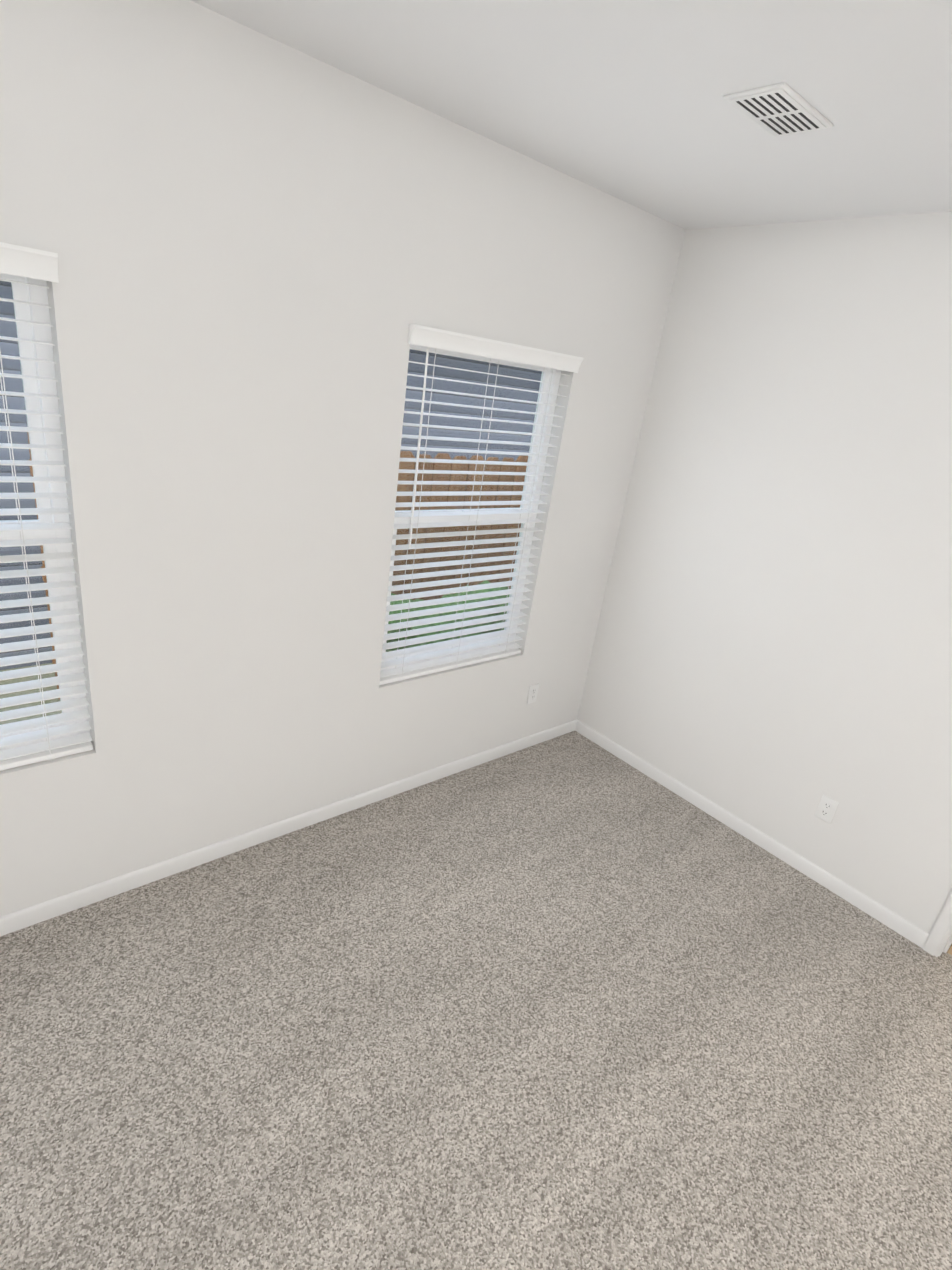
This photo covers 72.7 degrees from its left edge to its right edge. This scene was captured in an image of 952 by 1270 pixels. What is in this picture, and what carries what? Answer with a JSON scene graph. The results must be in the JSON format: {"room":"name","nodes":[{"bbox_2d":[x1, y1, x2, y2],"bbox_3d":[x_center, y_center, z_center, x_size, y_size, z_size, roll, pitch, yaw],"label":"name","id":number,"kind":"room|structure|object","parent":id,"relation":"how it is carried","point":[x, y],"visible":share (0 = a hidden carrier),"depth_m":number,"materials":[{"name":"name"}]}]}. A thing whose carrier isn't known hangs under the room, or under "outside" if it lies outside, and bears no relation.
{"room":"empty bedroom","nodes":[
{"label":"empty bedroom","id":0,"kind":"room"},
{"bbox_2d":[0,0,684,916],"bbox_3d":[-0.812,-0.395,2.305,4.400,2.740,0.140,-11,29,-40],"label":"wall","id":1,"kind":"structure","parent":0,"point":[266,250],"depth_m":2.20,"materials":[{"name":"paint"}]},
{"bbox_2d":[0,273,89,750],"bbox_3d":[-1.593,-0.254,1.692,0.915,1.480,0.070,-11,29,-40],"label":"window","id":2,"kind":"structure","parent":1,"relation":"in","point":[28,293],"depth_m":1.87,"materials":[{"name":"white plastic"}]},
{"bbox_2d":[0,242,92,770],"bbox_3d":[-1.538,-0.228,1.633,0.939,1.482,0.100,-11,29,-40],"label":"window blind","id":3,"kind":"object","parent":2,"relation":"attached to","point":[22,261],"visible":0.96,"depth_m":1.95,"materials":[{"name":"white plastic"}]},
{"bbox_2d":[0,720,575,936],"bbox_3d":[-0.925,0.857,2.761,4.110,0.070,0.014,-11,29,-40],"label":"baseboard","id":4,"kind":"structure","parent":1,"relation":"attached to","point":[92,894],"depth_m":2.72,"materials":[{"name":"white wood"}]},
{"bbox_2d":[381,344,560,670],"bbox_3d":[-0.054,-0.544,2.983,0.906,1.480,0.070,-11,29,-40],"label":"window","id":5,"kind":"structure","parent":1,"relation":"in","point":[545,387],"depth_m":3.02,"materials":[{"name":"white plastic"}]},
{"bbox_2d":[379,324,583,684],"bbox_3d":[0.000,-0.518,2.924,0.930,1.482,0.100,-11,29,-40],"label":"window blind","id":6,"kind":"object","parent":5,"relation":"attached to","point":[425,336],"visible":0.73,"depth_m":2.93,"materials":[{"name":"white plastic"}]},
{"bbox_2d":[527,683,538,703],"bbox_3d":[0.323,0.333,3.656,0.072,0.117,0.009,-11,29,-40],"label":"electrical outlet","id":7,"kind":"object","parent":1,"relation":"attached to","point":[533,692],"visible":1,"depth_m":3.65,"materials":[{"name":"white plastic"}]},
{"bbox_2d":[0,731,951,1269],"bbox_3d":[0.554,1.830,1.132,4.340,0.120,5.100,-11,29,-40],"label":"floor carpet","id":8,"kind":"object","parent":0,"point":[574,1001],"depth_m":2.04,"materials":[{"name":"beige carpet"}]},
{"bbox_2d":[190,0,951,228],"bbox_3d":[2.440,-0.768,0.548,7.200,0.120,6.400,-11,29,-40],"label":"ceiling","id":9,"kind":"structure","parent":0,"point":[625,101],"depth_m":1.74,"materials":[{"name":"paint"}]},
{"bbox_2d":[723,82,832,136],"bbox_3d":[0.824,-1.419,1.760,0.300,0.011,0.170,-11,29,-40],"label":"ceiling vent","id":10,"kind":"object","parent":9,"relation":"in","point":[780,109],"visible":1,"depth_m":1.74,"materials":[{"name":"white metal"}]},
{"bbox_2d":[577,211,951,933],"bbox_3d":[2.437,0.230,1.939,0.120,2.740,4.960,-11,29,-40],"label":"wall","id":11,"kind":"structure","parent":0,"point":[771,655],"depth_m":2.87,"materials":[{"name":"paint"}]},
{"bbox_2d":[576,719,928,947],"bbox_3d":[1.271,0.933,3.380,0.014,0.070,1.952,-11,29,-40],"label":"baseboard","id":12,"kind":"structure","parent":11,"relation":"attached to","point":[908,930],"depth_m":3.19,"materials":[{"name":"white wood"}]},
{"bbox_2d":[815,795,838,823],"bbox_3d":[1.602,0.796,2.960,0.009,0.117,0.072,-11,29,-40],"label":"electrical outlet","id":13,"kind":"object","parent":11,"relation":"attached to","point":[826,809],"visible":1,"depth_m":2.96,"materials":[{"name":"white plastic"}]},
{"bbox_2d":[923,892,951,956],"bbox_3d":[2.364,0.508,2.089,0.158,2.097,0.893,-11,29,-40],"label":"door frame","id":14,"kind":"structure","parent":11,"relation":"attached to","point":[938,942],"depth_m":2.67,"materials":[{"name":"white wood"}]},
{"bbox_2d":[947,944,951,954],"bbox_3d":[3.164,1.248,3.548,2.860,0.120,2.390,-11,29,-40],"label":"floor","id":15,"kind":"structure","parent":0,"point":[949,951],"depth_m":2.74,"materials":[{"name":"brown wood"}]},
{"label":"outside","id":16,"kind":"structure","parent":0,"visible":0},
{"bbox_2d":[0,663,61,724],"bbox_3d":[-2.367,-0.620,7.375,28.000,0.100,8.840,-11,29,-40],"label":"ground","id":17,"kind":"structure","parent":16,"point":[49,688],"depth_m":4.41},
{"bbox_2d":[27,432,58,699],"bbox_3d":[-1.979,-0.545,4.722,2.010,1.822,0.146,-11,29,-40],"label":"fence","id":18,"kind":"object","parent":17,"relation":"on","point":[43,563],"depth_m":4.04,"materials":[{"name":"brown wood"}]},
{"bbox_2d":[0,281,541,669],"bbox_3d":[-2.238,-3.067,6.670,28.000,4.957,4.584,-11,29,-40],"label":"neighbouring house","id":19,"kind":"structure","parent":17,"relation":"on","point":[410,380],"depth_m":6.12,"materials":[{"name":"grey"}]},
{"bbox_2d":[391,451,527,599],"bbox_3d":[2.457,-0.829,6.901,11.369,1.942,0.146,-11,29,-40],"label":"fence","id":20,"kind":"object","parent":17,"relation":"on","point":[457,467],"depth_m":4.38,"materials":[{"name":"brown wood"}]},
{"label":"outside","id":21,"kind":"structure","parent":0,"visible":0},
{"bbox_2d":[386,580,508,651],"bbox_3d":[-0.299,0.118,4.041,2.754,1.085,0.810,-11,29,-40],"label":"grass","id":22,"kind":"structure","parent":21,"point":[448,613],"depth_m":3.79,"materials":[{"name":"green plant"}]}
]}

